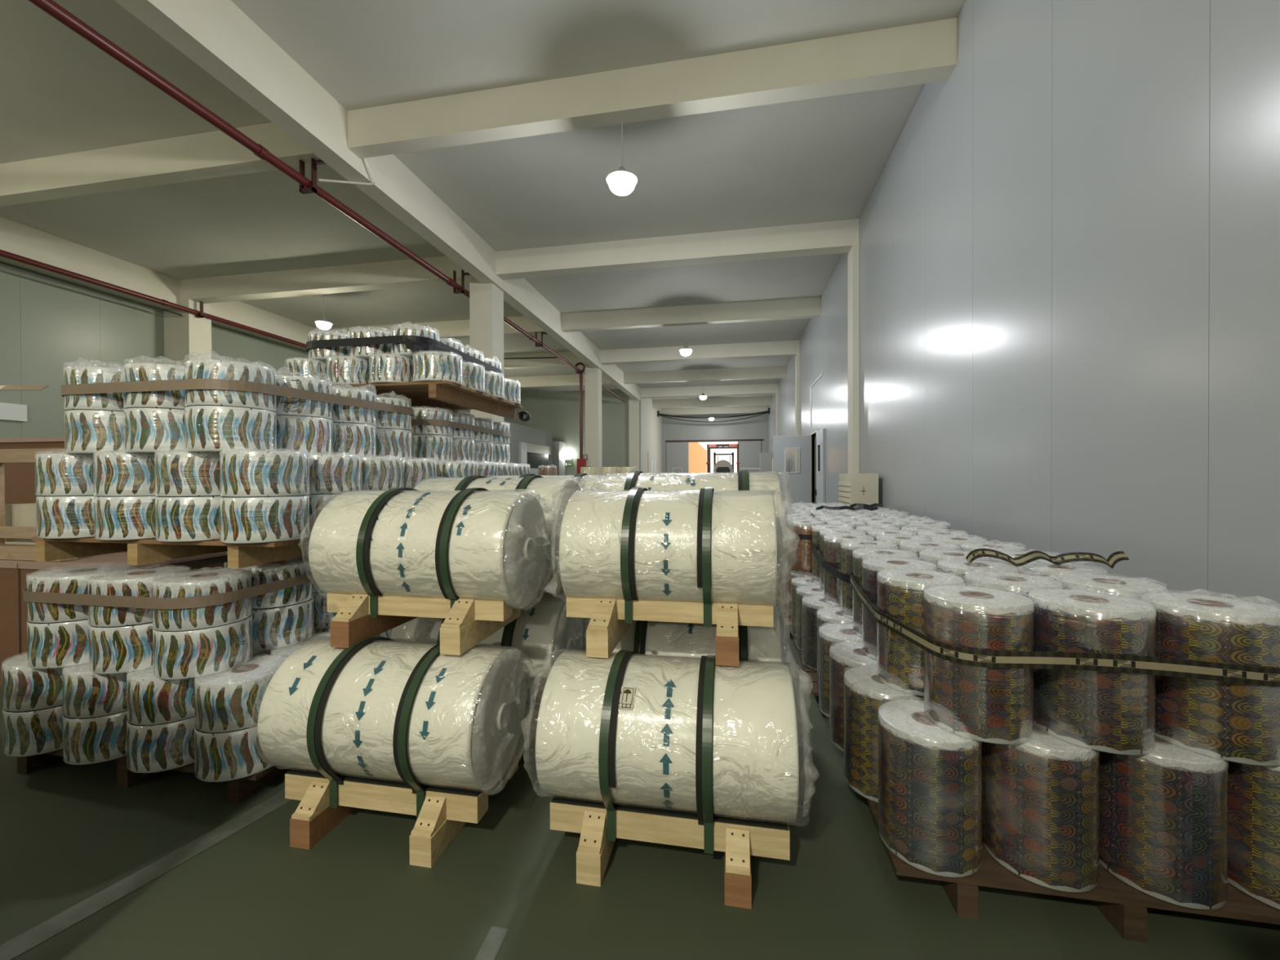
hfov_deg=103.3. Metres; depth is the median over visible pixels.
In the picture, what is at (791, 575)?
roll
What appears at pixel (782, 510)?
roll
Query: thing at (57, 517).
roll
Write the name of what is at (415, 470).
roll
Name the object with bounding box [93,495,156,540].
roll
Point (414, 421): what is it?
strap
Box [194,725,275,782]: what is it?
roll
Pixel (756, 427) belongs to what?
wall
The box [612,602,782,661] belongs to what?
paper roll
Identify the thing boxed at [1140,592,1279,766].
roll
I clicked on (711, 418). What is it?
lamp
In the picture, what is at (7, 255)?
pipe
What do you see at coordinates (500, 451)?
roll
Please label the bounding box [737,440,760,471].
door
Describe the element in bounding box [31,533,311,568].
wooden pallet
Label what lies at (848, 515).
roll
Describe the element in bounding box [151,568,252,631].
roll
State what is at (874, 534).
roll
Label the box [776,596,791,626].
wooden pallet
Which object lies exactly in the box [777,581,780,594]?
wooden pallet
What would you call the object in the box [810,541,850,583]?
strap
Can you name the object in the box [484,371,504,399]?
roll
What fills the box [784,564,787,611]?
roll
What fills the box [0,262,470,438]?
wall
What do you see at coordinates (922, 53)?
beam
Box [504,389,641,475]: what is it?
wall
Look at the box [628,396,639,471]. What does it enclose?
column
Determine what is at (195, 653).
roll
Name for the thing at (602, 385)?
pipe
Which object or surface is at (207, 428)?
roll
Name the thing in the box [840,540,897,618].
roll
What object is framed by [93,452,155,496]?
roll
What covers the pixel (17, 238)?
beam
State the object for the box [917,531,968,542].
roll
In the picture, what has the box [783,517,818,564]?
roll
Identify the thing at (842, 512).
roll
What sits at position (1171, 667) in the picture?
strap
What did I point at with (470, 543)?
paper roll
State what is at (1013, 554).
roll
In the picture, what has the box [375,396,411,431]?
roll
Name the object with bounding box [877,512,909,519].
roll
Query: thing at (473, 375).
roll
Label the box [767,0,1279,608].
wall
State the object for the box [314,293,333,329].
lamp
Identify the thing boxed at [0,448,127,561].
crate
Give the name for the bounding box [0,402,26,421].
light panel
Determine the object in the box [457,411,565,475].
wall partition
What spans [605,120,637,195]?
hanging lamp
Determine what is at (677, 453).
door
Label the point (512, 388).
roll
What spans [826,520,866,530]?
roll
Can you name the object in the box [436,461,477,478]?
roll
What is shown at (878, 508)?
roll
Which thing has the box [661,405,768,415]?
beam
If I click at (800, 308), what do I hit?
beam
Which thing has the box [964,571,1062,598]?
roll
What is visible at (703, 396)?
lamp
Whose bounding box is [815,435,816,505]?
wall
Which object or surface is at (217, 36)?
beam
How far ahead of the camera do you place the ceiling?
7.06 m
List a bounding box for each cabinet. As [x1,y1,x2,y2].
[760,453,773,473]
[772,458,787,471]
[838,473,878,511]
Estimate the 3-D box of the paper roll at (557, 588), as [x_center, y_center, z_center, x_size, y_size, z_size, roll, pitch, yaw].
[-0.673,1.017,3.812,1.139,0.705,0.636,0,0,10]
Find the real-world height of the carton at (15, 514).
0.295 m
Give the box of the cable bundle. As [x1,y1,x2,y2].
[657,407,769,422]
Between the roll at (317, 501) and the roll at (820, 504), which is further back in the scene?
the roll at (820, 504)
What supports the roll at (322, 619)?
on the roll at (387, 634)
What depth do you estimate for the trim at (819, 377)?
14.25 m
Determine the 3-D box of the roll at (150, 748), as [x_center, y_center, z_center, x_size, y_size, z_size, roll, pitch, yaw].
[-2.299,1.250,2.527,0.372,0.220,0.372,0,0,-17]
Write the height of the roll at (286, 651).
0.248 m
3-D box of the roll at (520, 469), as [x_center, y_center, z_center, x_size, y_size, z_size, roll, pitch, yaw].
[-1.369,-0.061,5.426,0.374,0.244,0.374,0,0,33]
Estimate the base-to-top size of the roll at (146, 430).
0.220 m
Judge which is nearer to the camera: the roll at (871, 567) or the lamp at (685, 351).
the roll at (871, 567)
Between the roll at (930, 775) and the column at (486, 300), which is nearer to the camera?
the roll at (930, 775)
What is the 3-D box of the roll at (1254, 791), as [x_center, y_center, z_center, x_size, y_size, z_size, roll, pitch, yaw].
[2.135,1.106,1.690,0.337,0.490,0.337,0,0,16]
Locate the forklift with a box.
[706,444,739,472]
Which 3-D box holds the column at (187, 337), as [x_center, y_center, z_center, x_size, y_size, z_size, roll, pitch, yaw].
[-10.493,-1.314,11.768,0.700,5.545,0.500,0,0,10]
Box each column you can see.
[164,299,211,366]
[469,275,504,422]
[584,363,602,475]
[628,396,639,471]
[775,392,778,435]
[795,354,799,471]
[847,244,858,473]
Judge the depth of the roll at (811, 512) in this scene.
6.29 m
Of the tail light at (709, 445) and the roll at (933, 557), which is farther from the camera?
the tail light at (709, 445)
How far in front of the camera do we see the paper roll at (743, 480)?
2.83 m
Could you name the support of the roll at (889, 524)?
on the roll
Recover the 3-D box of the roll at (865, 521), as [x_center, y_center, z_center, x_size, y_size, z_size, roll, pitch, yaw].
[2.355,0.611,5.043,0.337,0.501,0.337,0,0,19]
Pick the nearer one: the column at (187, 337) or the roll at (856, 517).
the roll at (856, 517)
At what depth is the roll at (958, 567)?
2.44 m
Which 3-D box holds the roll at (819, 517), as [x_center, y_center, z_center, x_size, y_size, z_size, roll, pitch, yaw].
[2.064,0.612,5.459,0.337,0.495,0.337,0,0,-21]
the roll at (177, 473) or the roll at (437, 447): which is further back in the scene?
the roll at (437, 447)
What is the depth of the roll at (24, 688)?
2.50 m
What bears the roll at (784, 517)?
on the roll at (782, 571)
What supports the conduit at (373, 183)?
attached to the beam at (217, 36)
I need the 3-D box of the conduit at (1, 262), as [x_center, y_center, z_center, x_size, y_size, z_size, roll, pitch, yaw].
[-11.706,-3.656,3.835,0.036,0.036,15.350,0,0,10]
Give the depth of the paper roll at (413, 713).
2.06 m
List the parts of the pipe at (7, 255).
hanger frame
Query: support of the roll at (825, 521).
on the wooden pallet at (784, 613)
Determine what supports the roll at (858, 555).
on the roll at (829, 635)
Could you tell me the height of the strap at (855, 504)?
0.061 m
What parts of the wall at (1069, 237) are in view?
panel, panel, panel, panel, panel, panel, panel, panel, panel, panel, panel, panel, panel, panel, panel, panel, panel, panel, panel, panel, panel, panel, panel, panel, panel, panel, panel, panel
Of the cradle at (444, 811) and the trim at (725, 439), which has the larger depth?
the trim at (725, 439)
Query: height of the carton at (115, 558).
0.895 m
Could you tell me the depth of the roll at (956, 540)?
3.44 m
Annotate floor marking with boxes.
[0,788,291,959]
[474,926,508,959]
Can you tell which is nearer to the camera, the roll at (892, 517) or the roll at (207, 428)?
the roll at (207, 428)
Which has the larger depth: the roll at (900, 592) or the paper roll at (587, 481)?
the paper roll at (587, 481)
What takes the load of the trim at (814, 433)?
attached to the wall at (1069, 237)
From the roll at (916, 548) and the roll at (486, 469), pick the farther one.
the roll at (486, 469)
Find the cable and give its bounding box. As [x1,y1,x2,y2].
[503,356,557,359]
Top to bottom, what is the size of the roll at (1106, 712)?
0.496 m
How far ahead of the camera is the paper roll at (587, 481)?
3.70 m
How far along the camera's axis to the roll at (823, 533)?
3.94 m
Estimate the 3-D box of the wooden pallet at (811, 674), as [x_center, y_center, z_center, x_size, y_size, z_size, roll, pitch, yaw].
[1.938,1.405,3.771,1.447,0.129,1.420,0,0,10]
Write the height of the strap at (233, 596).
0.050 m
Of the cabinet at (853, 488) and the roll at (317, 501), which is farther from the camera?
the cabinet at (853, 488)
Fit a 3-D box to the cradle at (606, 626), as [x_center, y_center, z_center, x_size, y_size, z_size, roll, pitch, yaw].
[0.143,0.618,2.368,0.910,0.226,0.660,0,0,10]
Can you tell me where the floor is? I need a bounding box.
[0,551,1279,959]
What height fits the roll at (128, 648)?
0.220 m
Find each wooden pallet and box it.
[17,649,289,803]
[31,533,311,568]
[332,380,530,421]
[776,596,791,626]
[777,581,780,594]
[790,627,818,695]
[866,798,1279,942]
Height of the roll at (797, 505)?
0.495 m
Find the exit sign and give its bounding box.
[564,462,573,466]
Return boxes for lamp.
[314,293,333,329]
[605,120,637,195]
[679,325,692,355]
[698,368,707,399]
[708,406,714,421]
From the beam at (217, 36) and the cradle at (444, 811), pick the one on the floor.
the cradle at (444, 811)
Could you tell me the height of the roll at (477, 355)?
0.282 m
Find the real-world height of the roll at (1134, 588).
0.495 m
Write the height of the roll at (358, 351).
0.268 m
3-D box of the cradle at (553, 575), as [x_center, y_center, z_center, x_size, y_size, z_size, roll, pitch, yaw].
[-0.883,0.564,3.146,0.900,0.226,0.620,0,0,10]
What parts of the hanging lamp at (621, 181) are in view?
cord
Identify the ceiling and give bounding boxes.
[0,0,965,408]
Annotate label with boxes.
[617,685,635,709]
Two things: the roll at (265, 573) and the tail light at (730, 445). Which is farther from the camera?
the tail light at (730, 445)
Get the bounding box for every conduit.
[0,261,182,315]
[318,158,375,185]
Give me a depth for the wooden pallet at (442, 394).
4.34 m
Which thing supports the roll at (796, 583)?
on the wooden pallet at (811, 674)
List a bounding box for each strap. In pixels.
[0,378,413,416]
[22,555,315,608]
[306,335,502,374]
[411,418,511,438]
[782,527,812,539]
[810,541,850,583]
[816,505,878,511]
[849,502,883,507]
[849,572,1279,686]
[965,548,1128,568]
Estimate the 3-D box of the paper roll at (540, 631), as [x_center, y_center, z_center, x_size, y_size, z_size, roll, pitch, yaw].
[-0.892,1.022,3.070,1.142,0.705,0.636,0,0,10]
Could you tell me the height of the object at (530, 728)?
0.226 m
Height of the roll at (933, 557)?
0.495 m
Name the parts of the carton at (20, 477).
lid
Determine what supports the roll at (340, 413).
on the roll at (348, 438)
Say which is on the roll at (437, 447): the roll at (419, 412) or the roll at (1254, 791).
the roll at (419, 412)
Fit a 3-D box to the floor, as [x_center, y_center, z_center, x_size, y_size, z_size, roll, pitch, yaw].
[-3.355,1.539,11.103,15.370,0.200,46.600,0,0,10]
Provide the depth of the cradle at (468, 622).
2.28 m
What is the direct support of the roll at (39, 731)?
on the wooden pallet at (239, 789)
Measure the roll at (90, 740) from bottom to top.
0.220 m
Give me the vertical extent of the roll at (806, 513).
0.501 m
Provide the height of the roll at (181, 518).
0.220 m
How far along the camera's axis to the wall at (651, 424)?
28.85 m
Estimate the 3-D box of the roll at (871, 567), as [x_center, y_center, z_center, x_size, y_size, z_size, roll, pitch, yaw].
[1.302,0.631,2.550,0.337,0.501,0.337,0,0,40]
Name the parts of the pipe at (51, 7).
hanger frame, hanger arm, hanger frame, hanger frame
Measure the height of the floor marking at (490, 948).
0.001 m
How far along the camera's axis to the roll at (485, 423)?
4.97 m
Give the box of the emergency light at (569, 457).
[564,453,571,459]
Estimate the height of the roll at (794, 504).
0.501 m
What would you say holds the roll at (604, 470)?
on the stand
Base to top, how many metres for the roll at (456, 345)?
0.268 m
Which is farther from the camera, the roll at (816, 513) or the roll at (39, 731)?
the roll at (816, 513)
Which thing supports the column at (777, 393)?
on the floor
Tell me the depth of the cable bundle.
30.94 m
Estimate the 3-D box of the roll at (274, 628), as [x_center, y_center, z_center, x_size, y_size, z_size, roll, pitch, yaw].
[-2.075,0.802,2.878,0.372,0.220,0.372,0,0,-23]
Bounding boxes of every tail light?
[708,444,716,447]
[728,444,737,447]
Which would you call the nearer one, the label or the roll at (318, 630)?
the label
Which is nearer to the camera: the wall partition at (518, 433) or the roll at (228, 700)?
the roll at (228, 700)
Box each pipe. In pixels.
[0,249,306,347]
[27,0,587,474]
[601,384,625,402]
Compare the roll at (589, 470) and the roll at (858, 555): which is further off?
the roll at (589, 470)
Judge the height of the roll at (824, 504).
0.501 m
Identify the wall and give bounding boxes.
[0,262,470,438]
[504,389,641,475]
[640,398,662,472]
[662,413,767,472]
[688,442,706,472]
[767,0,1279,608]
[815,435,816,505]
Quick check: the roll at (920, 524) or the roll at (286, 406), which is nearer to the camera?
the roll at (286, 406)
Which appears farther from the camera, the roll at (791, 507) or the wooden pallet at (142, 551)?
the roll at (791, 507)
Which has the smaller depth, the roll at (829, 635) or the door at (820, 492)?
the roll at (829, 635)
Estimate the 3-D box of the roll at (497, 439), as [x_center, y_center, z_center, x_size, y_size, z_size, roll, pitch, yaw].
[-1.600,-0.508,5.469,0.374,0.248,0.374,0,0,-23]
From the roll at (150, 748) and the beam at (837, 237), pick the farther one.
the beam at (837, 237)
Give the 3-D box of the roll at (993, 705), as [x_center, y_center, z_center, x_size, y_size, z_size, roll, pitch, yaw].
[1.234,0.636,1.857,0.337,0.501,0.337,0,0,31]
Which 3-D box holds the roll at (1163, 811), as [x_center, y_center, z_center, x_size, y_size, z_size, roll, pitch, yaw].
[1.780,1.105,1.752,0.337,0.494,0.337,0,0,15]
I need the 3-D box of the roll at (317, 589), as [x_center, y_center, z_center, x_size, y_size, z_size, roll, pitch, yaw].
[-2.006,0.565,3.262,0.374,0.244,0.374,0,0,-38]
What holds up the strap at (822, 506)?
on the roll at (842, 512)
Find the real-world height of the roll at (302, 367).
0.248 m
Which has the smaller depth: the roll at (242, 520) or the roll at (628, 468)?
the roll at (242, 520)
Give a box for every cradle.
[284,746,518,867]
[327,591,537,655]
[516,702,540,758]
[537,564,561,595]
[550,795,790,909]
[566,595,773,666]
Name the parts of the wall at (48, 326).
panel, panel, panel, panel, panel, panel, panel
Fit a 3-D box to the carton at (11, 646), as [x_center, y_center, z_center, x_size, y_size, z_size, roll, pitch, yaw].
[-4.863,1.042,4.056,0.980,0.895,0.720,0,0,10]
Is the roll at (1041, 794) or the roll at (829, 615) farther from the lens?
the roll at (829, 615)
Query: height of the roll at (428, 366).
0.248 m
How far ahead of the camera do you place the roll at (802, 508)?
7.18 m
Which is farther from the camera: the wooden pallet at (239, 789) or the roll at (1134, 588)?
the wooden pallet at (239, 789)
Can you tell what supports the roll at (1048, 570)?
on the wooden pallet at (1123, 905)
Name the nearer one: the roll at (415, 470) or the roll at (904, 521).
the roll at (415, 470)
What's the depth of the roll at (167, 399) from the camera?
2.54 m
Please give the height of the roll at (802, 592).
0.487 m
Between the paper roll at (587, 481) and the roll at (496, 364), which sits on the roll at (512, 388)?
the roll at (496, 364)
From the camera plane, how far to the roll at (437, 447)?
4.19 m
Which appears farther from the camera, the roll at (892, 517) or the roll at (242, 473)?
the roll at (892, 517)
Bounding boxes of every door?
[518,441,551,475]
[647,451,656,472]
[666,442,688,473]
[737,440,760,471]
[773,435,810,505]
[814,428,825,505]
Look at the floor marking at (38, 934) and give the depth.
1.87 m
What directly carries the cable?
attached to the pipe at (51, 7)
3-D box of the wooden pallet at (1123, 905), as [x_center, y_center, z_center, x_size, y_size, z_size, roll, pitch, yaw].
[1.723,1.415,2.326,1.428,0.129,1.420,0,0,10]
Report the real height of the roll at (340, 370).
0.248 m
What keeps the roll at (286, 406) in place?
on the roll at (295, 433)
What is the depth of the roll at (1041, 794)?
1.68 m
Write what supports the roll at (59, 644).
on the roll at (24, 688)
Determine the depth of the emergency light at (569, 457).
26.37 m
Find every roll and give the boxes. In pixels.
[1,653,64,711]
[2,705,62,756]
[26,564,133,622]
[26,618,88,668]
[35,453,93,496]
[35,495,94,538]
[62,662,127,718]
[62,711,126,764]
[63,365,124,411]
[64,409,126,453]
[87,566,191,626]
[88,622,153,674]
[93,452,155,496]
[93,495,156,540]
[123,363,186,409]
[124,408,185,453]
[126,667,195,725]
[126,716,195,773]
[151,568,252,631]
[152,613,253,679]
[154,451,220,497]
[155,496,222,542]
[184,359,276,412]
[184,405,276,452]
[194,655,287,733]
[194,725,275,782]
[219,450,310,497]
[219,494,309,543]
[233,556,314,608]
[252,597,314,650]
[253,635,529,818]
[269,632,330,657]
[275,375,332,420]
[276,415,333,454]
[285,358,326,381]
[302,555,323,592]
[307,331,348,360]
[307,493,341,533]
[308,487,551,617]
[309,453,362,493]
[313,591,337,629]
[314,627,327,633]
[325,355,368,385]
[327,627,392,638]
[332,387,376,426]
[333,422,376,457]
[348,328,390,359]
[362,457,403,491]
[368,353,413,383]
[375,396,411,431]
[376,428,412,458]
[390,325,439,357]
[390,593,586,702]
[403,458,436,488]
[411,407,452,436]
[412,351,462,385]
[412,435,453,461]
[413,475,582,577]
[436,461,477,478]
[440,338,463,362]
[452,413,474,439]
[453,438,474,462]
[462,362,484,393]
[463,350,484,363]
[474,417,493,442]
[474,440,493,462]
[477,462,497,477]
[484,359,501,372]
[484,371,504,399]
[488,473,606,488]
[493,422,509,444]
[493,443,509,463]
[497,463,515,475]
[504,379,520,404]
[515,464,529,475]
[529,648,802,853]
[537,466,556,475]
[542,582,591,650]
[559,487,778,626]
[580,466,597,475]
[600,466,617,475]
[600,470,784,582]
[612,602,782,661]
[620,466,637,472]
[780,559,784,602]
[782,506,797,508]
[782,507,802,510]
[782,510,806,512]
[782,511,811,515]
[782,515,813,559]
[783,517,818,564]
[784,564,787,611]
[787,520,824,573]
[787,570,812,620]
[791,577,819,636]
[793,503,815,506]
[795,504,819,508]
[795,585,823,651]
[799,506,819,510]
[801,595,840,671]
[804,508,831,512]
[808,510,836,516]
[812,511,842,518]
[812,525,853,583]
[814,515,848,521]
[817,503,839,506]
[817,607,852,684]
[818,623,862,717]
[819,529,866,591]
[820,518,856,525]
[821,504,844,506]
[823,534,874,606]
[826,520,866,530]
[829,642,877,751]
[838,510,867,515]
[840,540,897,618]
[844,512,875,518]
[844,666,924,803]
[849,515,884,521]
[852,548,918,636]
[855,526,900,536]
[857,518,895,526]
[862,508,889,512]
[862,557,937,660]
[866,521,906,531]
[867,530,916,541]
[868,510,898,516]
[875,535,929,550]
[876,568,964,696]
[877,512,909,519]
[878,699,982,877]
[885,515,921,522]
[896,519,935,527]
[899,542,960,559]
[901,526,947,537]
[908,521,951,532]
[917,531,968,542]
[919,550,990,566]
[924,585,1034,744]
[930,536,988,546]
[937,559,1019,579]
[960,542,1026,552]
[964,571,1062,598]
[982,724,1099,892]
[989,551,1053,567]
[1017,561,1108,580]
[1028,589,1155,755]
[1056,573,1167,600]
[1099,736,1228,910]
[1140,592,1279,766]
[1227,760,1279,910]
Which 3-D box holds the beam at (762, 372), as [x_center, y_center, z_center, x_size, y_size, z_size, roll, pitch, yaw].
[-1.343,-4.412,22.084,14.970,0.455,0.210,0,0,10]
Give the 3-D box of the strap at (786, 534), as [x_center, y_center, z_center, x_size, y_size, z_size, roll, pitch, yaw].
[2.177,0.520,5.073,1.441,0.045,1.081,0,0,10]
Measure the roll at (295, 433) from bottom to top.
0.220 m
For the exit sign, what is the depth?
26.43 m
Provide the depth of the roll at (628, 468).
9.61 m
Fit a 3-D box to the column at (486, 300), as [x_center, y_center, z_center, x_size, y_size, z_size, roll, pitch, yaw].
[-3.128,-1.330,10.380,0.490,5.545,0.500,0,0,10]
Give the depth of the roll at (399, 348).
3.99 m
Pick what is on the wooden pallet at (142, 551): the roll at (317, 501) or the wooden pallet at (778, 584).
the roll at (317, 501)
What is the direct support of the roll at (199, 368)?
on the roll at (207, 428)
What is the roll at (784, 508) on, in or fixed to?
on the roll
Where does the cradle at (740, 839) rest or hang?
on the floor
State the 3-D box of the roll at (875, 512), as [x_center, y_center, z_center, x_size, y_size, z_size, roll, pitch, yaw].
[2.999,0.604,6.226,0.337,0.495,0.337,0,0,0]
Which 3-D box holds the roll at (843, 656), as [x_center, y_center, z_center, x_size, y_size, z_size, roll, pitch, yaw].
[1.150,1.105,2.594,0.337,0.487,0.337,0,0,-3]
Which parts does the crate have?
post, rail, rail, rail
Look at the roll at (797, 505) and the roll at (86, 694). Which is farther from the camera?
the roll at (797, 505)
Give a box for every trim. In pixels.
[665,439,763,442]
[809,373,823,426]
[810,429,818,503]
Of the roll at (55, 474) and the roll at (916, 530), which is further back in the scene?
the roll at (916, 530)
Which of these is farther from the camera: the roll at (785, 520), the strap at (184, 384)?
the roll at (785, 520)
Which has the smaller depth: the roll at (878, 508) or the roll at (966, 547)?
the roll at (966, 547)
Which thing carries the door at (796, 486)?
in the wall at (1069, 237)
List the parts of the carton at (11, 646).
lid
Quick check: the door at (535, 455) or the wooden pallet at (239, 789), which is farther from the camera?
the door at (535, 455)
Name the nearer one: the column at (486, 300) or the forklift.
the column at (486, 300)
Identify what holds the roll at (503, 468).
on the roll
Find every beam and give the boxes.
[0,17,956,206]
[0,216,318,351]
[114,0,640,400]
[179,218,858,303]
[318,297,820,339]
[503,340,799,368]
[504,365,786,387]
[640,383,778,398]
[652,396,772,408]
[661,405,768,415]
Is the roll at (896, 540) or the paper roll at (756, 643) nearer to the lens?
the paper roll at (756, 643)
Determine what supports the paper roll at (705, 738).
on the cradle at (740, 839)
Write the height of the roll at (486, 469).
0.244 m
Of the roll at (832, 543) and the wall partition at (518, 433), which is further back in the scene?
the wall partition at (518, 433)
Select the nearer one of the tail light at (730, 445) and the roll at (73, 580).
the roll at (73, 580)
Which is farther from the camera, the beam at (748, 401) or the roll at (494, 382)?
the beam at (748, 401)
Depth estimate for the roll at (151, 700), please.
2.36 m
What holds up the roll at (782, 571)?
on the wooden pallet at (784, 613)
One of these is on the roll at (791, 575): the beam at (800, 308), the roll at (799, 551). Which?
the roll at (799, 551)
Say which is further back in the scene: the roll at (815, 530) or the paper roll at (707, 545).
the roll at (815, 530)
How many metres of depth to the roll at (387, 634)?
3.17 m
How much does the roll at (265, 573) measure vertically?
0.248 m
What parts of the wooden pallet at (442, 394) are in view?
strap coil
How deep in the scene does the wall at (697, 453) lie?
45.41 m
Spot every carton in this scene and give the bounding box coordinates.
[0,436,64,504]
[0,559,35,686]
[4,502,36,542]
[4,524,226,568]
[17,551,226,654]
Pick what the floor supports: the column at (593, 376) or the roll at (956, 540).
the column at (593, 376)
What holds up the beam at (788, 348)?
attached to the ceiling
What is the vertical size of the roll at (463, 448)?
0.220 m
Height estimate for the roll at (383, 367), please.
0.248 m
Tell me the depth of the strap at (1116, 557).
2.35 m
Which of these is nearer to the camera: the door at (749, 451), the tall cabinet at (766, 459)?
the tall cabinet at (766, 459)
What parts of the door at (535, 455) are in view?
post, sill panel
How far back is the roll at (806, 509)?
6.64 m
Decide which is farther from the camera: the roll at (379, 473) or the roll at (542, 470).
the roll at (542, 470)
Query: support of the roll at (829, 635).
on the wooden pallet at (1123, 905)
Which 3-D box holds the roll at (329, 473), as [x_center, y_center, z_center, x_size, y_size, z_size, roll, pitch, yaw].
[-1.850,-0.044,2.983,0.374,0.244,0.374,0,0,15]
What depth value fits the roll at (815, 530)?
4.26 m
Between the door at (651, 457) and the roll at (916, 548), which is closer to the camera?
the roll at (916, 548)
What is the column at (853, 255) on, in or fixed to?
on the floor
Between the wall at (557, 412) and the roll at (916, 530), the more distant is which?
the wall at (557, 412)
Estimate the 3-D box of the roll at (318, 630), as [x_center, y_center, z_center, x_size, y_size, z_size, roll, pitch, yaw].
[-2.720,1.238,4.526,0.372,0.220,0.372,-1,1,-44]
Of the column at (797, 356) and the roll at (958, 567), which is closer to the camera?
the roll at (958, 567)
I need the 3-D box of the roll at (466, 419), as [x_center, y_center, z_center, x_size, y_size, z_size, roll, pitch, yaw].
[-1.739,-0.501,4.719,0.374,0.244,0.374,0,0,30]
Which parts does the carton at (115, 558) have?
lid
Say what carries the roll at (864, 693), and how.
on the wooden pallet at (1123, 905)
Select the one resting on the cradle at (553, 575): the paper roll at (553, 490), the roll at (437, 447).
the paper roll at (553, 490)
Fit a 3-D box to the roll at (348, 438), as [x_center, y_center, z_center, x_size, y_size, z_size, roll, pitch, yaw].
[-1.982,-0.257,3.403,0.372,0.220,0.372,0,0,-5]
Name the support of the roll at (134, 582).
on the roll at (128, 648)
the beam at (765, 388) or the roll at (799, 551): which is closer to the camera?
the roll at (799, 551)
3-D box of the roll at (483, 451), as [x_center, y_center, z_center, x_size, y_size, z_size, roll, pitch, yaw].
[-1.671,-0.269,5.094,0.372,0.220,0.372,0,1,42]
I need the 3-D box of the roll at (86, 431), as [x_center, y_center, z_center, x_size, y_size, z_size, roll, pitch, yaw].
[-2.876,-0.250,2.776,0.372,0.220,0.372,0,0,-22]
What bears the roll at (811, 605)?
on the wooden pallet at (811, 674)
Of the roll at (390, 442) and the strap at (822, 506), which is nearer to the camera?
the roll at (390, 442)
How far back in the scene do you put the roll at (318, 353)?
4.13 m
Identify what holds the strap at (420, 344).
attached to the roll at (428, 366)
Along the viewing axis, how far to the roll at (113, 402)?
2.60 m

